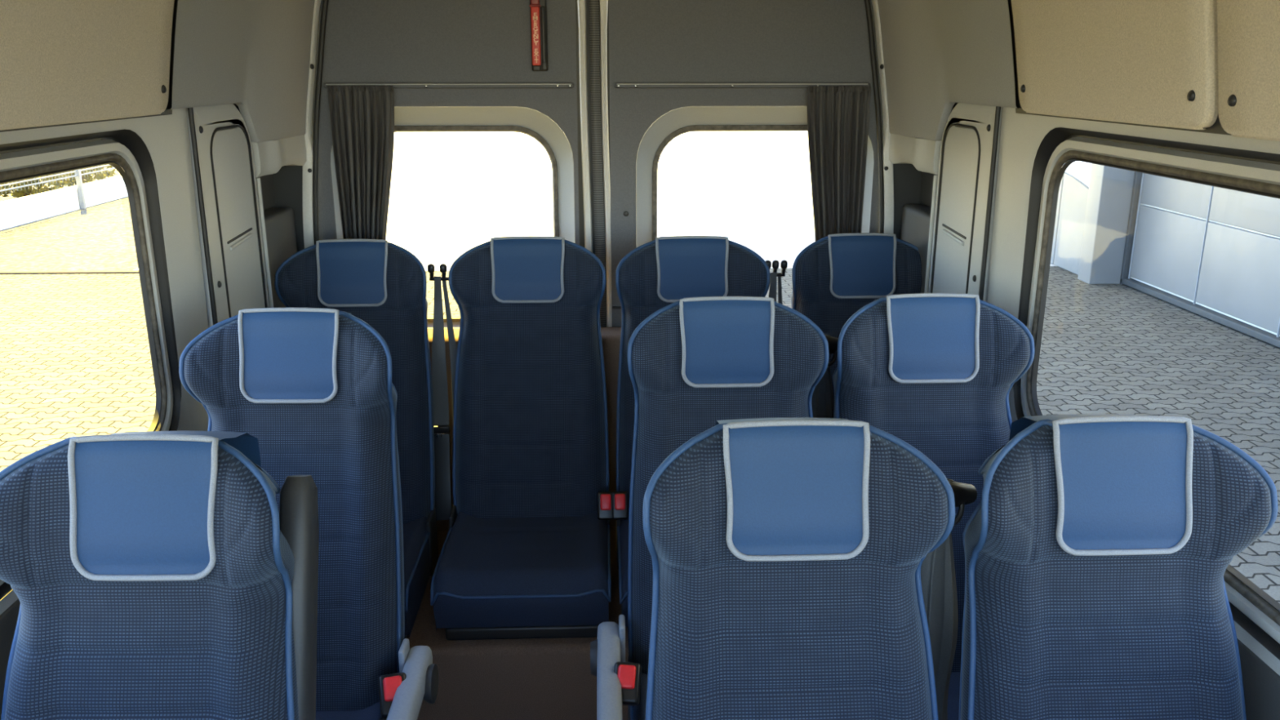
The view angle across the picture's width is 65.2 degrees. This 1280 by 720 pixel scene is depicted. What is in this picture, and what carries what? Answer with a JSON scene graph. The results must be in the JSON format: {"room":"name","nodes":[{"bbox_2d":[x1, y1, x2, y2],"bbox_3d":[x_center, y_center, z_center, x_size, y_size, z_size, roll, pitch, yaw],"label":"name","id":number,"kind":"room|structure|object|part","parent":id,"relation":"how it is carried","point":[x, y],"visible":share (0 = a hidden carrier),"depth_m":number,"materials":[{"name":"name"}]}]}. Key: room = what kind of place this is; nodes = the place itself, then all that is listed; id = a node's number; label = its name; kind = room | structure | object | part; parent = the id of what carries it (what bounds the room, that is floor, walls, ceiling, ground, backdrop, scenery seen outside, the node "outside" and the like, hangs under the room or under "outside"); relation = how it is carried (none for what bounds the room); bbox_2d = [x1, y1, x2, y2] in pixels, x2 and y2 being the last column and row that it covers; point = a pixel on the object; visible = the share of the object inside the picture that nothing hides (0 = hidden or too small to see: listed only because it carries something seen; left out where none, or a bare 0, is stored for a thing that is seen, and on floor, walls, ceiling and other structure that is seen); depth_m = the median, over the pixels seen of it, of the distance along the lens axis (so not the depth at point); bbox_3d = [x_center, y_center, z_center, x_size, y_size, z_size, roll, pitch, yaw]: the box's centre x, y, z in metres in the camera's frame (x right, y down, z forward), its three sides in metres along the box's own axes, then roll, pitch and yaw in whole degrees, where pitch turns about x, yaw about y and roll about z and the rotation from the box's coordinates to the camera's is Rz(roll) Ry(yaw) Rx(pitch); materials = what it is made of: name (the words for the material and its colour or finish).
{"room":"vehicle interior","nodes":[
{"label":"vehicle interior","id":0,"kind":"room"},
{"bbox_2d":[0,107,208,719],"bbox_3d":[-0.937,0.601,0.900,0.091,1.525,2.905,-1,16,-2],"label":"wall","id":1,"kind":"structure","parent":0,"point":[160,147],"depth_m":2.02,"materials":[{"name":"grey plastic"}]},
{"bbox_2d":[0,138,173,585],"bbox_3d":[-0.949,0.054,1.353,0.021,0.618,1.384,-1,16,-2],"label":"window","id":2,"kind":"structure","parent":1,"relation":"in","point":[18,166],"depth_m":1.93,"materials":[{"name":"grey plastic"}]},
{"bbox_2d":[187,107,217,324],"bbox_3d":[-0.944,-0.022,2.239,0.016,1.076,0.011,-1,16,-2],"label":"joint","id":3,"kind":"object","parent":1,"relation":"attached to","point":[190,110],"visible":0.38,"depth_m":2.15,"materials":[{"name":"rubber"}]},
{"bbox_2d":[233,103,275,210],"bbox_3d":[-0.899,-0.114,2.603,0.288,1.950,0.790,-1,16,-2],"label":"wall","id":4,"kind":"structure","parent":0,"point":[266,181],"depth_m":2.83,"materials":[{"name":"plastic"}]},
{"bbox_2d":[186,103,269,328],"bbox_3d":[-0.965,-0.073,2.417,0.050,1.076,0.356,-1,16,-2],"label":"trim panel","id":5,"kind":"object","parent":4,"relation":"attached to","point":[224,148],"visible":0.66,"depth_m":2.30,"materials":[{"name":"grey plastic"}]},
{"bbox_2d":[170,0,315,142],"bbox_3d":[-0.839,-0.775,2.341,0.255,0.534,0.861,-1,16,-2],"label":"trim panel","id":6,"kind":"object","parent":4,"relation":"attached to","point":[254,55],"visible":1,"depth_m":2.39,"materials":[{"name":"plastic"}]},
{"bbox_2d":[255,177,273,307],"bbox_3d":[-0.960,-0.034,2.635,0.011,0.880,0.011,6,17,19],"label":"trim","id":7,"kind":"structure","parent":4,"relation":"attached to","point":[258,180],"depth_m":2.55,"materials":[{"name":"grey plastic"}]},
{"bbox_2d":[250,134,306,177],"bbox_3d":[-0.984,-0.551,2.663,0.102,0.093,0.355,-1,16,-2],"label":"trim panel","id":8,"kind":"object","parent":4,"relation":"attached to","point":[269,156],"visible":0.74,"depth_m":2.59,"materials":[{"name":"grey plastic"}]},
{"bbox_2d":[263,207,297,307],"bbox_3d":[-1.020,0.013,2.830,0.070,0.850,0.325,-1,16,-2],"label":"trim panel","id":9,"kind":"object","parent":4,"relation":"attached to","point":[280,228],"visible":0.24,"depth_m":2.73,"materials":[{"name":"plastic"}]},
{"bbox_2d":[272,0,320,252],"bbox_3d":[-0.916,-0.212,2.942,0.306,1.950,0.047,1,16,3],"label":"pillar trim","id":10,"kind":"structure","parent":4,"relation":"attached to","point":[292,184],"depth_m":2.87,"materials":[{"name":"plastic"}]},
{"bbox_2d":[312,0,328,244],"bbox_3d":[-0.850,-0.263,2.930,0.215,1.856,0.016,-1,16,-2],"label":"seal","id":11,"kind":"object","parent":10,"relation":"attached to","point":[325,2],"visible":0.32,"depth_m":2.80,"materials":[{"name":"rubber"}]},
{"bbox_2d":[311,0,579,328],"bbox_3d":[-0.581,-0.233,2.996,0.803,1.960,0.115,-1,16,-2],"label":"door","id":12,"kind":"structure","parent":10,"relation":"attached to","point":[366,40],"depth_m":2.80,"materials":[{"name":"plastic"}]},
{"bbox_2d":[326,85,394,239],"bbox_3d":[-0.775,-0.415,2.870,0.181,0.720,0.046,-1,16,-2],"label":"curtain","id":13,"kind":"object","parent":12,"relation":"hanging from","point":[362,117],"visible":0.66,"depth_m":2.81,"materials":[{"name":"fabric"}]},
{"bbox_3d":[-0.535,-0.770,2.808,0.704,0.020,0.008,-1,16,-2],"label":"curtain rail","id":14,"kind":"part","parent":12,"relation":"part of","materials":[{"name":"grey metal"}]},
{"bbox_3d":[-0.280,-0.915,2.765,0.046,0.225,0.029,-1,16,-2],"label":"emergency handle","id":15,"kind":"part","parent":12,"relation":"part of","materials":[{"name":"red plastic"}]},
{"bbox_2d":[577,0,592,252],"bbox_3d":[-0.157,-0.230,2.988,0.035,1.960,0.018,-1,16,-2],"label":"door edge","id":16,"kind":"structure","parent":12,"relation":"attached to","point":[581,3],"depth_m":2.86,"materials":[{"name":"grey metal"}]},
{"bbox_2d":[919,102,957,207],"bbox_3d":[0.702,-0.131,2.663,0.288,1.950,0.790,-1,16,-2],"label":"wall","id":17,"kind":"structure","parent":0,"point":[926,181],"depth_m":2.90,"materials":[{"name":"plastic"}]},
{"bbox_2d":[871,0,921,239],"bbox_3d":[0.692,-0.229,3.002,0.306,1.950,0.047,-2,16,-7],"label":"pillar trim","id":18,"kind":"structure","parent":17,"relation":"attached to","point":[902,181],"depth_m":2.92,"materials":[{"name":"plastic"}]},
{"bbox_2d":[608,0,884,327],"bbox_3d":[0.333,-0.245,3.039,0.843,1.960,0.095,-1,16,-2],"label":"door","id":19,"kind":"structure","parent":18,"relation":"attached to","point":[650,40],"depth_m":2.83,"materials":[{"name":"plastic"}]},
{"bbox_2d":[575,0,610,327],"bbox_3d":[-0.134,-0.234,2.999,0.109,1.960,0.001,-1,16,-2],"label":"seal","id":20,"kind":"object","parent":19,"relation":"attached to","point":[581,222],"depth_m":2.87,"materials":[{"name":"rubber"}]},
{"bbox_2d":[589,0,605,327],"bbox_3d":[-0.122,-0.326,2.960,0.038,1.760,0.005,-1,16,-2],"label":"seal","id":21,"kind":"object","parent":19,"relation":"attached to","point":[594,5],"visible":0.48,"depth_m":2.87,"materials":[{"name":"black rubber"}]},
{"bbox_2d":[600,0,612,327],"bbox_3d":[-0.098,-0.231,2.990,0.031,1.960,0.018,-1,16,-2],"label":"door edge","id":22,"kind":"structure","parent":19,"relation":"attached to","point":[603,3],"depth_m":2.88,"materials":[{"name":"grey metal"}]},
{"bbox_3d":[0.292,-0.779,2.838,0.735,0.020,0.008,-1,16,-2],"label":"curtain rail","id":23,"kind":"part","parent":19,"relation":"part of","materials":[{"name":"grey metal"}]},
{"bbox_2d":[806,85,871,240],"bbox_3d":[0.561,-0.428,2.920,0.184,0.718,0.047,-1,16,-2],"label":"curtain","id":24,"kind":"object","parent":19,"relation":"hanging from","point":[838,117],"visible":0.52,"depth_m":2.87,"materials":[{"name":"fabric"}]},
{"bbox_2d":[864,0,884,233],"bbox_3d":[0.626,-0.279,2.984,0.215,1.856,0.016,-1,16,-2],"label":"seal","id":25,"kind":"object","parent":18,"relation":"attached to","point":[868,4],"visible":0.36,"depth_m":2.86,"materials":[{"name":"rubber"}]},
{"bbox_2d":[888,133,942,174],"bbox_3d":[0.773,-0.570,2.728,0.102,0.093,0.355,-1,16,-2],"label":"trim panel","id":26,"kind":"object","parent":17,"relation":"attached to","point":[923,154],"visible":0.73,"depth_m":2.66,"materials":[{"name":"grey plastic"}]},
{"bbox_2d":[900,204,931,293],"bbox_3d":[0.809,-0.006,2.898,0.070,0.850,0.325,-1,16,-2],"label":"trim panel","id":27,"kind":"object","parent":17,"relation":"attached to","point":[915,222],"visible":0.2,"depth_m":2.79,"materials":[{"name":"plastic"}]},
{"bbox_2d":[924,175,937,293],"bbox_3d":[0.762,-0.053,2.698,0.011,0.880,0.011,6,17,19],"label":"trim","id":28,"kind":"structure","parent":17,"relation":"attached to","point":[935,177],"depth_m":2.61,"materials":[{"name":"grey plastic"}]},
{"bbox_2d":[877,0,1021,140],"bbox_3d":[0.648,-0.791,2.396,0.255,0.534,0.861,-1,16,-2],"label":"trim panel","id":29,"kind":"object","parent":17,"relation":"attached to","point":[938,55],"visible":1,"depth_m":2.45,"materials":[{"name":"plastic"}]},
{"bbox_2d":[928,102,1002,302],"bbox_3d":[0.783,-0.092,2.481,0.050,1.076,0.356,-1,16,-2],"label":"trim panel","id":30,"kind":"object","parent":17,"relation":"attached to","point":[966,143],"visible":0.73,"depth_m":2.36,"materials":[{"name":"grey plastic"}]},
{"bbox_2d":[987,106,1279,719],"bbox_3d":[0.881,0.582,0.967,0.091,1.525,2.905,-1,16,-2],"label":"wall","id":31,"kind":"structure","parent":0,"point":[1028,142],"depth_m":1.99,"materials":[{"name":"grey plastic"}]},
{"bbox_2d":[978,106,1000,300],"bbox_3d":[0.775,-0.040,2.303,0.016,1.076,0.011,-1,16,-2],"label":"joint","id":32,"kind":"object","parent":31,"relation":"attached to","point":[997,111],"visible":0.38,"depth_m":2.21,"materials":[{"name":"rubber"}]},
{"bbox_2d":[1020,136,1279,644],"bbox_3d":[0.847,0.035,1.419,0.021,0.618,1.384,-1,16,-2],"label":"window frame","id":33,"kind":"structure","parent":31,"relation":"in","point":[1258,178],"depth_m":1.64,"materials":[{"name":"grey plastic"}]},
{"bbox_3d":[-0.033,1.320,1.266,1.800,0.060,4.300,-1,16,-2],"label":"floor","id":34,"kind":"structure","parent":0,"visible":0},
{"bbox_2d":[0,431,319,719],"bbox_3d":[-0.626,0.710,1.186,0.406,1.157,0.711,0,16,0],"label":"passenger seat","id":35,"kind":"object","parent":34,"relation":"on","point":[153,575],"visible":1,"depth_m":1.25,"materials":[{"name":"fabric"}]},
{"bbox_3d":[-0.615,0.183,1.240,0.184,0.175,0.056,0,16,0],"label":"edge trim","id":36,"kind":"part","parent":35,"relation":"part of","materials":[{"name":"fabric"}]},
{"bbox_3d":[-0.460,0.395,1.340,0.044,0.463,0.200,0,16,0],"label":"armrest","id":37,"kind":"part","parent":35,"relation":"part of","materials":[{"name":"plastic"}]},
{"bbox_2d":[178,307,439,719],"bbox_3d":[-0.628,0.518,1.848,0.483,1.157,0.711,0,16,0],"label":"passenger seat","id":38,"kind":"object","parent":34,"relation":"on","point":[315,388],"visible":0.75,"depth_m":1.90,"materials":[{"name":"fabric"}]},
{"bbox_3d":[-0.667,-0.009,1.902,0.191,0.175,0.056,0,16,0],"label":"edge trim","id":39,"kind":"part","parent":38,"relation":"part of","materials":[{"name":"fabric"}]},
{"bbox_2d":[315,701,386,719],"bbox_3d":[-0.664,0.765,1.761,0.394,0.161,0.403,0,16,0],"label":"cushion","id":40,"kind":"object","parent":38,"relation":"on","point":[325,710],"depth_m":1.89,"materials":[{"name":"fabric"}]},
{"bbox_2d":[377,671,406,719],"bbox_3d":[-0.451,0.620,1.834,0.050,0.083,0.069,-5,17,-16],"label":"belt buckle","id":41,"kind":"object","parent":38,"relation":"attached to","point":[388,684],"visible":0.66,"depth_m":1.82,"materials":[{"name":"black plastic"}]},
{"bbox_3d":[-0.450,0.604,1.921,0.012,0.130,0.050,0,16,0],"label":"pivot plate","id":42,"kind":"part","parent":38,"relation":"part of","materials":[{"name":"grey plastic"}]},
{"bbox_3d":[-0.422,0.636,1.767,0.046,0.076,0.368,0,16,0],"label":"armrest","id":43,"kind":"part","parent":38,"relation":"part of","materials":[{"name":"grey plastic"}]},
{"bbox_2d":[274,239,438,638],"bbox_3d":[-0.762,0.175,2.589,0.408,0.909,0.711,-1,16,-2],"label":"passenger seat","id":44,"kind":"object","parent":34,"relation":"on","point":[382,283],"visible":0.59,"depth_m":2.68,"materials":[{"name":"fabric"}]},
{"bbox_3d":[-0.770,-0.233,2.678,0.191,0.175,0.056,-1,16,-2],"label":"edge trim","id":45,"kind":"part","parent":44,"relation":"part of","materials":[{"name":"fabric"}]},
{"bbox_3d":[-0.768,0.076,2.719,0.406,0.751,0.317,-1,16,-2],"label":"backrest","id":46,"kind":"part","parent":44,"relation":"part of","materials":[{"name":"fabric"}]},
{"bbox_2d":[403,516,430,637],"bbox_3d":[-0.756,0.540,2.537,0.394,0.161,0.403,-1,16,-2],"label":"cushion","id":47,"kind":"object","parent":44,"relation":"on","point":[416,530],"depth_m":2.53,"materials":[{"name":"fabric"}]},
{"bbox_2d":[426,263,457,520],"bbox_3d":[-0.549,0.095,2.777,0.084,0.711,0.139,-1,16,-2],"label":"belt","id":48,"kind":"object","parent":44,"relation":"attached to","point":[443,499],"visible":0.79,"depth_m":2.80,"materials":[{"name":"black fabric"}]},
{"bbox_2d":[406,326,628,719],"bbox_3d":[-0.098,0.414,2.768,1.760,0.855,0.810,-1,16,-2],"label":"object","id":49,"kind":"structure","parent":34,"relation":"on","point":[525,678],"depth_m":2.46,"materials":[{"name":"brown carpet"}]},
{"bbox_2d":[430,235,611,639],"bbox_3d":[-0.298,0.162,2.634,0.432,0.909,0.711,-1,16,-2],"label":"passenger seat","id":50,"kind":"object","parent":34,"relation":"on","point":[525,553],"visible":0.98,"depth_m":2.71,"materials":[{"name":"fabric"}]},
{"bbox_2d":[433,510,608,631],"bbox_3d":[-0.292,0.527,2.582,0.418,0.161,0.403,-1,16,-2],"label":"cushion","id":51,"kind":"object","parent":50,"relation":"on","point":[495,570],"depth_m":2.43,"materials":[{"name":"fabric"}]},
{"bbox_3d":[-0.305,-0.246,2.723,0.202,0.175,0.056,-1,16,-2],"label":"edge trim","id":52,"kind":"part","parent":50,"relation":"part of","materials":[{"name":"fabric"}]},
{"bbox_3d":[-0.303,0.063,2.764,0.430,0.751,0.317,-1,16,-2],"label":"backrest","id":53,"kind":"part","parent":50,"relation":"part of","materials":[{"name":"fabric"}]},
{"bbox_2d":[596,491,628,519],"bbox_3d":[-0.073,0.394,2.681,0.084,0.086,0.060,-1,16,-2],"label":"belt buckle","id":54,"kind":"object","parent":50,"relation":"on","point":[614,505],"visible":1,"depth_m":2.66,"materials":[{"name":"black plastic"}]},
{"bbox_2d":[615,235,770,626],"bbox_3d":[0.150,0.160,2.640,0.428,0.909,0.711,-1,16,-2],"label":"passenger seat","id":55,"kind":"object","parent":34,"relation":"on","point":[659,273],"visible":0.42,"depth_m":2.73,"materials":[{"name":"fabric"}]},
{"bbox_2d":[619,511,629,626],"bbox_3d":[0.156,0.525,2.588,0.414,0.161,0.403,-1,16,-2],"label":"cushion","id":56,"kind":"object","parent":55,"relation":"on","point":[624,524],"depth_m":2.44,"materials":[{"name":"fabric"}]},
{"bbox_3d":[0.143,-0.248,2.729,0.200,0.175,0.056,-1,16,-2],"label":"edge trim","id":57,"kind":"part","parent":55,"relation":"part of","materials":[{"name":"fabric"}]},
{"bbox_3d":[0.145,0.062,2.770,0.426,0.751,0.317,-1,16,-2],"label":"backrest","id":58,"kind":"part","parent":55,"relation":"part of","materials":[{"name":"fabric"}]},
{"bbox_2d":[590,296,829,719],"bbox_3d":[0.144,0.491,1.941,0.483,1.157,0.711,-1,16,-2],"label":"passenger seat","id":59,"kind":"object","parent":34,"relation":"on","point":[694,363],"visible":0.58,"depth_m":2.00,"materials":[{"name":"fabric"}]},
{"bbox_3d":[-0.057,0.612,1.851,0.046,0.076,0.368,-1,16,-2],"label":"armrest","id":60,"kind":"part","parent":59,"relation":"part of","materials":[{"name":"grey plastic"}]},
{"bbox_3d":[-0.036,0.580,2.006,0.012,0.130,0.050,-1,16,-2],"label":"pivot plate","id":61,"kind":"part","parent":59,"relation":"part of","materials":[{"name":"grey plastic"}]},
{"bbox_2d":[613,662,641,706],"bbox_3d":[-0.024,0.610,1.869,0.050,0.083,0.069,2,16,6],"label":"belt buckle","id":62,"kind":"object","parent":59,"relation":"attached to","point":[629,674],"visible":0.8,"depth_m":1.85,"materials":[{"name":"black plastic"}]},
{"bbox_2d":[633,672,647,719],"bbox_3d":[0.188,0.738,1.856,0.394,0.161,0.403,-1,16,-2],"label":"cushion","id":63,"kind":"object","parent":59,"relation":"on","point":[639,711],"depth_m":1.90,"materials":[{"name":"fabric"}]},
{"bbox_3d":[0.174,-0.036,1.997,0.191,0.175,0.056,-1,16,-2],"label":"edge trim","id":64,"kind":"part","parent":59,"relation":"part of","materials":[{"name":"fabric"}]},
{"bbox_2d":[642,417,955,719],"bbox_3d":[0.172,0.695,1.235,0.483,1.157,0.711,-1,16,-2],"label":"passenger seat","id":65,"kind":"object","parent":34,"relation":"on","point":[788,555],"visible":1,"depth_m":1.30,"materials":[{"name":"fabric"}]},
{"bbox_3d":[0.202,0.168,1.291,0.191,0.175,0.056,-1,16,-2],"label":"edge trim","id":66,"kind":"part","parent":65,"relation":"part of","materials":[{"name":"fabric"}]},
{"bbox_2d":[791,232,921,398],"bbox_3d":[0.625,0.146,2.687,0.408,0.909,0.711,-1,16,-2],"label":"passenger seat","id":67,"kind":"object","parent":34,"relation":"on","point":[835,276],"visible":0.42,"depth_m":2.77,"materials":[{"name":"fabric"}]},
{"bbox_2d":[764,259,787,304],"bbox_3d":[0.382,0.079,2.831,0.084,0.711,0.139,-1,16,-2],"label":"belt","id":68,"kind":"object","parent":67,"relation":"attached to","point":[774,276],"visible":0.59,"depth_m":2.80,"materials":[{"name":"black fabric"}]},
{"bbox_3d":[0.617,-0.262,2.776,0.191,0.175,0.056,-1,16,-2],"label":"edge trim","id":69,"kind":"part","parent":67,"relation":"part of","materials":[{"name":"fabric"}]},
{"bbox_2d":[832,293,1035,719],"bbox_3d":[0.601,0.483,1.970,0.408,1.157,0.711,-1,16,-2],"label":"passenger seat","id":70,"kind":"object","parent":34,"relation":"on","point":[936,373],"visible":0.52,"depth_m":2.02,"materials":[{"name":"fabric"}]},
{"bbox_2d":[811,334,838,417],"bbox_3d":[0.388,0.279,2.244,0.116,0.695,0.066,-1,16,-2],"label":"belt","id":71,"kind":"object","parent":70,"relation":"attached to","point":[822,399],"visible":0.12,"depth_m":2.17,"materials":[{"name":"black fabric"}]},
{"bbox_3d":[0.593,-0.044,2.025,0.191,0.175,0.056,-1,16,-2],"label":"edge trim","id":72,"kind":"part","parent":70,"relation":"part of","materials":[{"name":"fabric"}]},
{"bbox_2d":[947,671,959,719],"bbox_3d":[0.607,0.729,1.884,0.394,0.161,0.403,-1,16,-2],"label":"cushion","id":73,"kind":"object","parent":70,"relation":"on","point":[954,682],"depth_m":1.93,"materials":[{"name":"fabric"}]},
{"bbox_2d":[958,413,1278,719],"bbox_3d":[0.638,0.691,1.252,0.396,1.157,0.711,-1,16,-2],"label":"passenger seat","id":74,"kind":"object","parent":34,"relation":"on","point":[1099,548],"visible":1,"depth_m":1.31,"materials":[{"name":"fabric"}]},
{"bbox_2d":[920,478,977,719],"bbox_3d":[0.427,0.504,1.524,0.116,0.695,0.066,-1,16,-2],"label":"armrest","id":75,"kind":"object","parent":74,"relation":"attached to","point":[938,578],"visible":0.33,"depth_m":1.46,"materials":[{"name":"grey plastic"}]},
{"bbox_3d":[0.630,0.164,1.306,0.185,0.175,0.056,-1,16,-2],"label":"edge trim","id":76,"kind":"part","parent":74,"relation":"part of","materials":[{"name":"fabric"}]},
{"bbox_3d":[-0.850,0.253,1.211,0.295,2.020,3.750,-1,16,-2],"label":"wall","id":77,"kind":"structure","parent":0,"visible":0},
{"bbox_2d":[0,0,177,132],"bbox_3d":[-0.771,-0.316,0.597,0.229,0.445,2.820,-1,16,-2],"label":"backing","id":78,"kind":"object","parent":77,"relation":"attached to","point":[168,111],"visible":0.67,"depth_m":1.95,"materials":[{"name":"rubber"}]},
{"bbox_2d":[0,0,174,130],"bbox_3d":[-0.809,-0.604,1.586,0.258,0.441,0.658,-1,16,-2],"label":"trim panel","id":79,"kind":"object","parent":78,"relation":"attached to","point":[62,61],"visible":1,"depth_m":1.60,"materials":[{"name":"grey fabric"}]},
{"bbox_3d":[0.764,0.236,1.271,0.295,2.020,3.750,-1,16,-2],"label":"wall","id":80,"kind":"structure","parent":0,"visible":0},
{"bbox_2d":[1007,0,1231,135],"bbox_3d":[0.718,-0.332,0.651,0.229,0.445,2.820,-1,16,-2],"label":"backing","id":81,"kind":"object","parent":80,"relation":"attached to","point":[1216,128],"visible":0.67,"depth_m":1.91,"materials":[{"name":"rubber"}]},
{"bbox_2d":[1011,0,1217,129],"bbox_3d":[0.677,-0.620,1.641,0.258,0.441,0.658,-1,16,-2],"label":"trim panel","id":82,"kind":"object","parent":81,"relation":"attached to","point":[1144,62],"visible":0.96,"depth_m":1.59,"materials":[{"name":"beige fabric"}]},
{"bbox_2d":[1216,0,1279,141],"bbox_3d":[0.708,-0.394,0.866,0.258,0.445,0.926,-1,16,-2],"label":"trim panel","id":83,"kind":"object","parent":81,"relation":"attached to","point":[1248,31],"visible":1,"depth_m":1.28,"materials":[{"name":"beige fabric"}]},
{"label":"outside","id":84,"kind":"structure","parent":0,"visible":0},
{"bbox_2d":[0,266,1279,603],"bbox_3d":[-4.175,2.251,0.172,19.620,0.001,23.400,-1,16,-2],"label":"ground","id":85,"kind":"structure","parent":84,"point":[75,357],"depth_m":7.82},
{"bbox_2d":[0,164,115,208],"bbox_3d":[-9.150,-2.507,14.013,0.070,1.440,12.404,-1,16,-2],"label":"fence","id":86,"kind":"object","parent":85,"relation":"on","point":[77,173],"visible":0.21,"depth_m":16.43,"materials":[{"name":"grey metal"}]},
{"bbox_3d":[-9.150,-2.411,14.043,0.024,0.021,12.400,-1,16,-2],"label":"rail","id":87,"kind":"part","parent":86,"relation":"part of","materials":[{"name":"grey metal"}]},
{"bbox_3d":[-9.150,-2.344,14.062,0.024,0.021,12.400,-1,16,-2],"label":"rail","id":88,"kind":"part","parent":86,"relation":"part of","materials":[{"name":"grey metal"}]},
{"bbox_3d":[-9.246,-3.202,16.414,0.070,1.440,0.070,-1,16,-2],"label":"post","id":89,"kind":"part","parent":86,"relation":"part of","materials":[{"name":"grey metal"}]},
{"bbox_2d":[0,175,128,230],"bbox_3d":[-9.300,-1.968,14.165,0.220,0.380,13.000,-1,16,-2],"label":"wall","id":90,"kind":"structure","parent":85,"relation":"on","point":[31,208],"depth_m":15.89,"materials":[{"name":"white paint"}]},
{"bbox_2d":[0,270,138,274],"bbox_3d":[-7.633,-0.980,11.309,8.000,0.030,0.100,-1,16,-2],"label":"kerb","id":91,"kind":"object","parent":85,"relation":"on","point":[71,272],"depth_m":11.32,"materials":[{"name":"grey concrete"}]},
{"bbox_2d":[1050,160,1279,347],"bbox_3d":[2.321,-3.757,8.694,6.960,6.800,20.000,-1,16,-2],"label":"building","id":92,"kind":"structure","parent":85,"relation":"on","point":[1212,253],"depth_m":9.76,"materials":[{"name":"white paint"}]},
{"bbox_3d":[5.360,-0.966,6.608,0.100,2.600,7.910,-1,16,-2],"label":"door frame","id":93,"kind":"part","parent":92,"relation":"part of","materials":[{"name":"grey metal"}]},
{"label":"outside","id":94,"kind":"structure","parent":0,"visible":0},
{"bbox_2d":[133,160,1056,271],"bbox_3d":[16.569,-3.260,19.201,45.400,0.001,14.600,-1,16,-2],"label":"ground concrete","id":95,"kind":"structure","parent":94,"point":[439,211],"depth_m":17.37,"materials":[{"name":"white concrete"}]},
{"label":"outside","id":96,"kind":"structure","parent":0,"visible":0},
{"bbox_2d":[0,165,137,271],"bbox_3d":[-23.401,-2.833,17.726,34.600,0.001,14.600,-1,16,-2],"label":"gravel","id":97,"kind":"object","parent":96,"point":[99,237],"visible":0.33,"depth_m":13.47,"materials":[{"name":"beige gravel"}]},
{"bbox_2d":[0,182,9,198],"bbox_3d":[-10.602,-2.889,15.287,1.746,1.481,1.689,-1,16,-2],"label":"shrub","id":98,"kind":"object","parent":97,"relation":"on","point":[2,187],"visible":0.07,"depth_m":15.67,"materials":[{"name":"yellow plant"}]},
{"bbox_2d":[0,170,71,198],"bbox_3d":[-10.584,-3.315,17.087,1.652,1.297,1.637,-1,16,-2],"label":"shrub","id":99,"kind":"object","parent":97,"relation":"on","point":[20,193],"visible":0.14,"depth_m":17.04,"materials":[{"name":"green plant"}]},
{"bbox_3d":[-10.467,-3.225,17.255,0.883,1.030,0.508,12,20,36],"label":"stem","id":100,"kind":"part","parent":99,"relation":"part of","materials":[{"name":"green plant"}]},
{"bbox_2d":[40,164,117,187],"bbox_3d":[-10.614,-3.808,18.788,1.590,1.297,1.626,-1,16,-2],"label":"shrub","id":101,"kind":"object","parent":97,"relation":"on","point":[104,174],"visible":0.13,"depth_m":18.76,"materials":[{"name":"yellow plant"}]},
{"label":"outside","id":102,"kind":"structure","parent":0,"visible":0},
{"bbox_2d":[392,107,808,160],"bbox_3d":[-2.419,-15.389,61.084,120.000,0.001,74.000,-1,16,-2],"label":"sky","id":103,"kind":"structure","parent":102,"point":[462,145],"depth_m":29.90,"materials":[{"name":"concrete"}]}
]}

